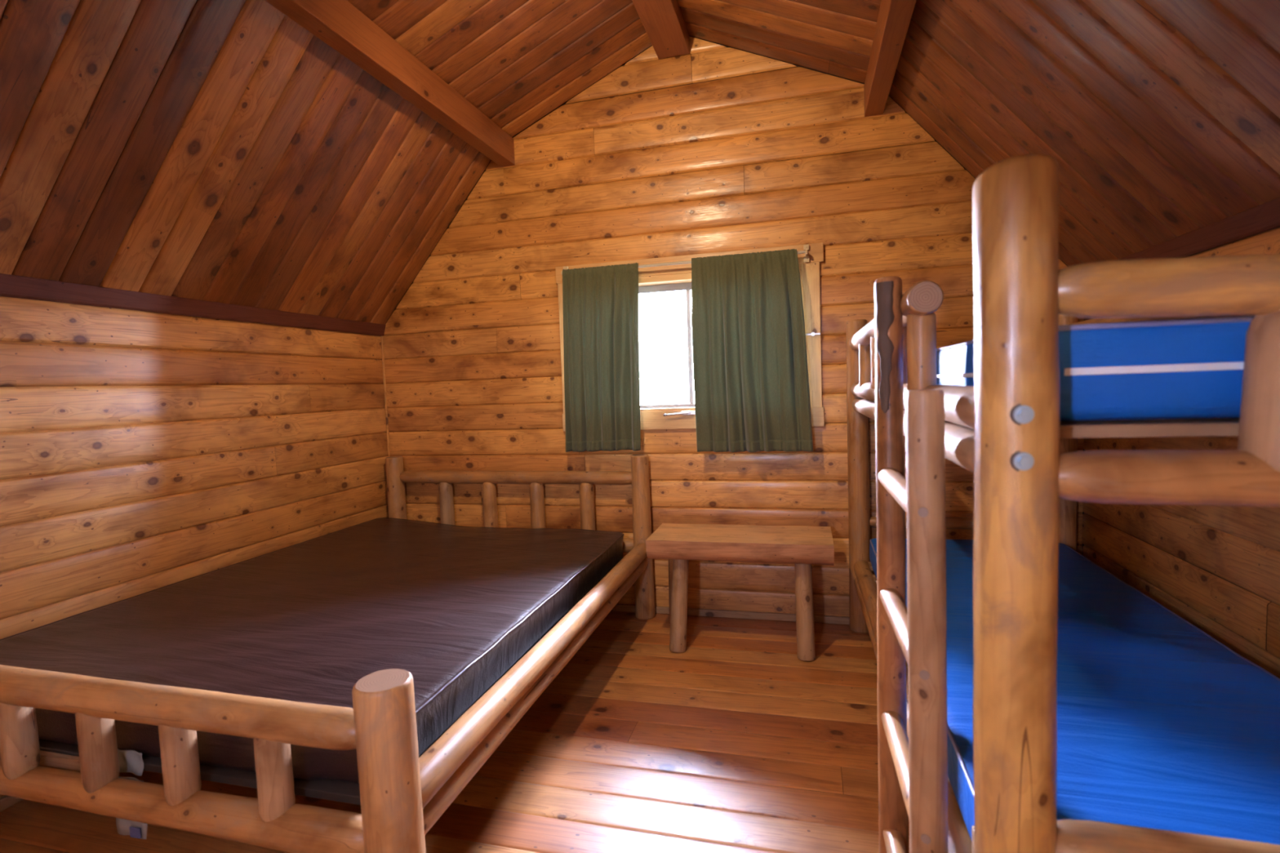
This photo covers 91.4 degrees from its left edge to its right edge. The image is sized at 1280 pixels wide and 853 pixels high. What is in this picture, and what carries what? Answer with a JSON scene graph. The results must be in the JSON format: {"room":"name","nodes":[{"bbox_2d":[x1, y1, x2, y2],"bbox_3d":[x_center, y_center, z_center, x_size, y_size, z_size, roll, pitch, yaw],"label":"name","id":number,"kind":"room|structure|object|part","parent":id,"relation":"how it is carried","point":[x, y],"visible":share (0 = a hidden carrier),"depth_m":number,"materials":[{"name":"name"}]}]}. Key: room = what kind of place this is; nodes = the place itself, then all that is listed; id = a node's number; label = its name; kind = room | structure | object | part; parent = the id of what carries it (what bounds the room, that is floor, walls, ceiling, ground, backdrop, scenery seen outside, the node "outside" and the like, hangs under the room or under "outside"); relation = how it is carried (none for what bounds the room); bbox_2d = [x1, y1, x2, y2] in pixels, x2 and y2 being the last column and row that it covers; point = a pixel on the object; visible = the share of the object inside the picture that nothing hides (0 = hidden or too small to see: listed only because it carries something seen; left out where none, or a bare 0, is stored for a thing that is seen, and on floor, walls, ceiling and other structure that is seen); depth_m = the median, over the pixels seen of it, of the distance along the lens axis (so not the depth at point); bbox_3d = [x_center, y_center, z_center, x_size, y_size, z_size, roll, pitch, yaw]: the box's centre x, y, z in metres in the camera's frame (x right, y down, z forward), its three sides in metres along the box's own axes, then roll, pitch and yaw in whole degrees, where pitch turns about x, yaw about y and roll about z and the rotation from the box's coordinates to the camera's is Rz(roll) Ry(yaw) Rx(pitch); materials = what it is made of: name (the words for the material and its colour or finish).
{"room":"log cabin bedroom","nodes":[
{"label":"log cabin bedroom","id":0,"kind":"room"},
{"bbox_2d":[0,296,388,797],"bbox_3d":[-1.834,0.343,1.808,0.015,1.588,3.650,-1,4,15],"label":"wall","id":1,"kind":"structure","parent":0,"point":[141,452],"depth_m":2.24,"materials":[{"name":"brown wood"}]},
{"bbox_2d":[0,795,23,812],"bbox_3d":[-1.794,1.068,1.851,0.018,0.034,3.410,-1,4,15],"label":"baseboard","id":2,"kind":"structure","parent":1,"relation":"attached to","point":[6,802],"depth_m":1.78,"materials":[{"name":"brown wood"}]},
{"bbox_2d":[0,273,386,336],"bbox_3d":[-1.841,-0.404,1.755,0.034,0.061,3.450,-1,4,15],"label":"trim","id":3,"kind":"structure","parent":1,"relation":"attached to","point":[11,286],"depth_m":2.23,"materials":[{"name":"brown wood"}]},
{"bbox_2d":[0,0,490,324],"bbox_3d":[-1.508,-0.860,1.633,0.801,0.924,3.650,-1,4,15],"label":"ceiling","id":4,"kind":"structure","parent":0,"point":[220,151],"depth_m":2.02,"materials":[{"name":"brown wood"}]},
{"bbox_2d":[0,610,909,852],"bbox_3d":[-0.180,1.054,1.424,3.556,0.005,3.650,-1,4,15],"label":"floor","id":5,"kind":"structure","parent":0,"point":[731,742],"depth_m":1.87,"materials":[{"name":"brown wood"}]},
{"bbox_2d":[0,453,655,852],"bbox_3d":[-0.896,0.621,2.295,1.497,0.802,2.047,-1,4,15],"label":"double bed","id":6,"kind":"object","parent":5,"relation":"on","point":[401,794],"visible":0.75,"depth_m":1.32,"materials":[{"name":"peeled light pine logs"},{"name":"dark vinyl"}]},
{"bbox_3d":[-1.149,0.592,1.360,1.335,0.084,0.082,-1,4,15],"label":"footboard rail","id":7,"kind":"part","parent":6,"relation":"part of","materials":[{"name":"brown wood"}]},
{"bbox_3d":[-1.140,0.815,1.375,1.335,0.080,0.082,-1,4,15],"label":"footboard rail","id":8,"kind":"part","parent":6,"relation":"part of","materials":[{"name":"brown wood"}]},
{"bbox_2d":[0,517,623,839],"bbox_3d":[-0.961,0.706,2.312,1.378,0.338,1.850,-1,4,15],"label":"mattress","id":9,"kind":"object","parent":6,"relation":"on","point":[452,607],"visible":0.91,"depth_m":1.87,"materials":[{"name":"plastic"}]},
{"bbox_2d":[128,826,141,839],"bbox_3d":[-1.147,0.923,1.420,0.029,0.023,0.003,-1,4,15],"label":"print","id":10,"kind":"object","parent":9,"relation":"attached to","point":[134,832],"depth_m":1.42,"materials":[{"name":"purple"}]},
{"bbox_3d":[-0.469,0.777,1.195,0.112,0.601,0.111,-1,4,15],"label":"post","id":11,"kind":"part","parent":6,"relation":"part of","materials":[{"name":"brown wood"}]},
{"bbox_3d":[-1.318,0.565,3.412,0.097,0.802,0.099,-1,4,15],"label":"post","id":12,"kind":"part","parent":6,"relation":"part of","materials":[{"name":"brown wood"}]},
{"bbox_3d":[-0.658,0.262,3.216,1.345,0.072,0.071,-1,4,15],"label":"headboard rail","id":13,"kind":"part","parent":6,"relation":"part of","materials":[{"name":"brown wood"}]},
{"bbox_3d":[-0.225,0.666,2.127,0.077,0.079,1.898,-1,4,15],"label":"rail","id":14,"kind":"part","parent":6,"relation":"part of","materials":[{"name":"brown wood"}]},
{"bbox_3d":[-0.225,0.734,2.132,0.065,0.068,1.898,-1,4,15],"label":"rail","id":15,"kind":"part","parent":6,"relation":"part of","materials":[{"name":"brown wood"}]},
{"bbox_3d":[-0.645,0.597,3.238,1.345,0.074,0.074,-1,4,15],"label":"headboard rail","id":16,"kind":"part","parent":6,"relation":"part of","materials":[{"name":"brown wood"}]},
{"bbox_3d":[0.013,0.538,3.060,0.097,0.802,0.097,-1,4,15],"label":"post","id":17,"kind":"part","parent":6,"relation":"part of","materials":[{"name":"brown wood"}]},
{"bbox_2d":[645,523,834,661],"bbox_3d":[0.445,0.706,2.729,0.764,0.489,0.355,-1,4,15],"label":"bench","id":18,"kind":"object","parent":5,"relation":"on","point":[802,546],"visible":1,"depth_m":2.61,"materials":[{"name":"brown peeled pine log wood"}]},
{"bbox_3d":[0.169,0.731,2.917,0.074,0.435,0.138,-2,4,3],"label":"leg","id":19,"kind":"part","parent":18,"relation":"part of","materials":[{"name":"brown wood"}]},
{"bbox_3d":[0.170,0.746,2.691,0.073,0.436,0.138,0,4,28],"label":"leg","id":20,"kind":"part","parent":18,"relation":"part of","materials":[{"name":"brown wood"}]},
{"bbox_3d":[0.437,0.518,2.715,0.764,0.111,0.332,-1,4,15],"label":"seat","id":21,"kind":"part","parent":18,"relation":"part of","materials":[{"name":"brown wood"}]},
{"bbox_3d":[0.678,0.735,2.566,0.076,0.434,0.130,-1,4,15],"label":"leg","id":22,"kind":"part","parent":18,"relation":"part of","materials":[{"name":"brown wood"}]},
{"bbox_2d":[845,153,1279,852],"bbox_3d":[1.086,0.287,1.712,0.935,1.396,2.105,-1,4,15],"label":"bunk bed","id":23,"kind":"object","parent":5,"relation":"on","point":[1031,476],"visible":0.8,"depth_m":0.80,"materials":[{"name":"brown wood"}]},
{"bbox_3d":[0.972,0.227,2.780,0.094,1.388,0.094,-1,4,15],"label":"post","id":24,"kind":"part","parent":23,"relation":"part of","materials":[{"name":"brown wood"}]},
{"bbox_3d":[0.752,0.760,1.839,0.067,0.072,1.962,-1,4,14],"label":"rail","id":25,"kind":"part","parent":23,"relation":"part of","materials":[{"name":"brown wood"}]},
{"bbox_3d":[0.745,-0.308,1.957,0.071,0.072,1.586,-1,4,15],"label":"guard rail","id":26,"kind":"part","parent":23,"relation":"part of","materials":[{"name":"brown wood"}]},
{"bbox_3d":[0.748,0.693,1.835,0.093,0.072,1.962,-1,4,15],"label":"rail","id":27,"kind":"part","parent":23,"relation":"part of","materials":[{"name":"brown wood"}]},
{"bbox_3d":[0.719,-0.091,1.785,0.066,0.068,1.962,-1,4,14],"label":"rail","id":28,"kind":"part","parent":23,"relation":"part of","materials":[{"name":"brown wood"}]},
{"bbox_3d":[0.722,-0.026,1.789,0.064,0.067,1.962,-1,4,14],"label":"rail","id":29,"kind":"part","parent":23,"relation":"part of","materials":[{"name":"brown wood"}]},
{"bbox_3d":[1.367,0.416,2.690,0.762,0.053,0.053,-1,4,15],"label":"rail","id":30,"kind":"part","parent":23,"relation":"part of","materials":[{"name":"brown wood"}]},
{"bbox_3d":[0.502,0.365,0.839,0.099,1.396,0.099,-1,4,15],"label":"post","id":31,"kind":"part","parent":23,"relation":"part of","materials":[{"name":"brown wood"}]},
{"bbox_3d":[1.747,0.211,2.574,0.094,1.388,0.094,-1,4,15],"label":"post","id":32,"kind":"part","parent":23,"relation":"part of","materials":[{"name":"brown wood"}]},
{"bbox_2d":[869,537,1279,844],"bbox_3d":[1.122,0.594,1.741,0.745,0.111,1.867,-1,4,15],"label":"mattress","id":33,"kind":"object","parent":23,"relation":"on","point":[1162,725],"visible":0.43,"depth_m":1.25,"materials":[{"name":"fabric"}]},
{"bbox_2d":[936,315,1256,421],"bbox_3d":[1.101,-0.146,1.685,0.689,0.137,1.881,-1,4,15],"label":"mattress","id":34,"kind":"object","parent":23,"relation":"on","point":[1188,368],"visible":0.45,"depth_m":0.83,"materials":[{"name":"fabric"}]},
{"bbox_3d":[1.470,-0.310,1.571,0.065,0.066,1.962,-1,4,15],"label":"guard rail","id":35,"kind":"part","parent":23,"relation":"part of","materials":[{"name":"brown wood"}]},
{"bbox_3d":[0.877,0.565,0.754,0.722,0.085,0.085,-1,4,15],"label":"rail","id":36,"kind":"part","parent":23,"relation":"part of","materials":[{"name":"brown wood"}]},
{"bbox_3d":[0.850,-0.163,0.707,0.724,0.096,0.074,-1,4,15],"label":"rail","id":37,"kind":"part","parent":23,"relation":"part of","materials":[{"name":"brown wood"}]},
{"bbox_3d":[0.858,0.062,0.722,0.722,0.074,0.069,-1,4,15],"label":"rail","id":38,"kind":"part","parent":23,"relation":"part of","materials":[{"name":"brown wood"}]},
{"bbox_2d":[347,0,880,137],"bbox_3d":[-0.276,-1.527,1.259,1.853,0.415,3.650,-1,4,15],"label":"ceiling","id":39,"kind":"structure","parent":0,"point":[517,62],"depth_m":2.56,"materials":[{"name":"brown wood"}]},
{"bbox_2d":[382,35,1085,617],"bbox_3d":[0.208,-0.479,3.002,3.556,2.925,0.015,-1,4,15],"label":"wall","id":40,"kind":"structure","parent":0,"point":[715,147],"depth_m":2.99,"materials":[{"name":"brown wood"}]},
{"bbox_2d":[380,336,390,457],"bbox_3d":[-1.387,0.216,3.464,0.010,1.428,0.010,-1,4,15],"label":"trim","id":41,"kind":"structure","parent":40,"relation":"attached to","point":[381,337],"depth_m":3.44,"materials":[{"name":"brown wood"}]},
{"bbox_2d":[264,0,515,167],"bbox_3d":[-1.109,-1.262,1.498,0.077,0.132,3.450,-1,4,15],"label":"beam","id":42,"kind":"structure","parent":40,"relation":"attached to","point":[338,24],"depth_m":2.26,"materials":[{"name":"brown wood"}]},
{"bbox_2d":[631,0,689,58],"bbox_3d":[-0.281,-1.655,1.251,0.150,0.101,3.450,-1,4,15],"label":"beam","id":43,"kind":"structure","parent":40,"relation":"attached to","point":[663,21],"depth_m":2.68,"materials":[{"name":"brown wood"}]},
{"bbox_2d":[555,242,824,431],"bbox_3d":[0.226,-0.403,3.031,1.285,0.823,0.197,-1,4,15],"label":"window","id":44,"kind":"structure","parent":40,"relation":"in","point":[675,277],"depth_m":2.98,"materials":[{"name":"brown wood"}]},
{"bbox_3d":[-0.358,-0.387,3.143,0.084,0.664,0.020,-1,4,15],"label":"casing","id":45,"kind":"part","parent":44,"relation":"part of","materials":[{"name":"brown wood"}]},
{"bbox_3d":[0.236,-0.401,3.087,1.081,0.608,0.033,-1,4,15],"label":"frame","id":46,"kind":"part","parent":44,"relation":"part of","materials":[{"name":"white glass"}]},
{"bbox_3d":[0.172,-0.059,2.980,0.118,0.018,0.022,-1,4,15],"label":"crank arm","id":47,"kind":"part","parent":44,"relation":"part of","materials":[{"name":"silver metal"}]},
{"bbox_2d":[560,244,808,275],"bbox_3d":[0.184,-0.764,2.927,1.176,0.076,0.064,-1,4,15],"label":"curtain rod","id":48,"kind":"object","parent":44,"relation":"attached to","point":[806,247],"visible":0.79,"depth_m":2.90,"materials":[{"name":"beige wood"}]},
{"bbox_2d":[562,262,640,452],"bbox_3d":[-0.185,-0.323,3.005,0.391,0.891,0.073,-1,4,20],"label":"curtain","id":49,"kind":"object","parent":48,"relation":"hanging from","point":[600,304],"visible":1,"depth_m":3.00,"materials":[{"name":"green fabric"}]},
{"bbox_2d":[691,248,813,452],"bbox_3d":[0.499,-0.332,2.816,0.527,0.899,0.074,-1,4,15],"label":"curtain","id":50,"kind":"object","parent":48,"relation":"hanging from","point":[752,392],"visible":1,"depth_m":2.82,"materials":[{"name":"green fabric"}]},
{"bbox_3d":[0.202,-0.769,2.966,1.285,0.083,0.022,-1,4,15],"label":"head casing","id":51,"kind":"part","parent":44,"relation":"part of","materials":[{"name":"brown wood"}]},
{"bbox_3d":[0.783,-0.409,2.841,0.076,0.664,0.020,-1,4,15],"label":"casing","id":52,"kind":"part","parent":44,"relation":"part of","materials":[{"name":"brown wood"}]},
{"bbox_2d":[611,604,849,625],"bbox_3d":[0.256,0.913,3.078,3.356,0.034,0.018,-1,4,15],"label":"baseboard","id":53,"kind":"structure","parent":40,"relation":"attached to","point":[618,607],"depth_m":3.00,"materials":[{"name":"brown wood"}]},
{"bbox_2d":[863,0,916,116],"bbox_3d":[0.576,-1.296,1.052,0.077,0.132,3.450,-1,4,15],"label":"beam","id":54,"kind":"structure","parent":40,"relation":"attached to","point":[894,17],"depth_m":2.22,"materials":[{"name":"brown wood"}]},
{"bbox_2d":[888,0,1279,266],"bbox_3d":[1.004,-0.910,0.967,0.801,0.924,3.650,-1,4,15],"label":"ceiling","id":55,"kind":"structure","parent":0,"point":[1159,120],"depth_m":1.72,"materials":[{"name":"brown wood"}]},
{"bbox_2d":[1081,226,1279,679],"bbox_3d":[1.419,0.278,0.946,0.015,1.588,3.650,-1,4,15],"label":"wall","id":56,"kind":"structure","parent":0,"point":[1217,568],"depth_m":1.82,"materials":[{"name":"brown wood"}]},
{"bbox_2d":[1119,197,1279,259],"bbox_3d":[1.370,-0.468,0.903,0.034,0.061,3.450,-1,4,15],"label":"trim","id":57,"kind":"structure","parent":56,"relation":"attached to","point":[1264,217],"depth_m":1.69,"materials":[{"name":"brown wood"}]}
]}

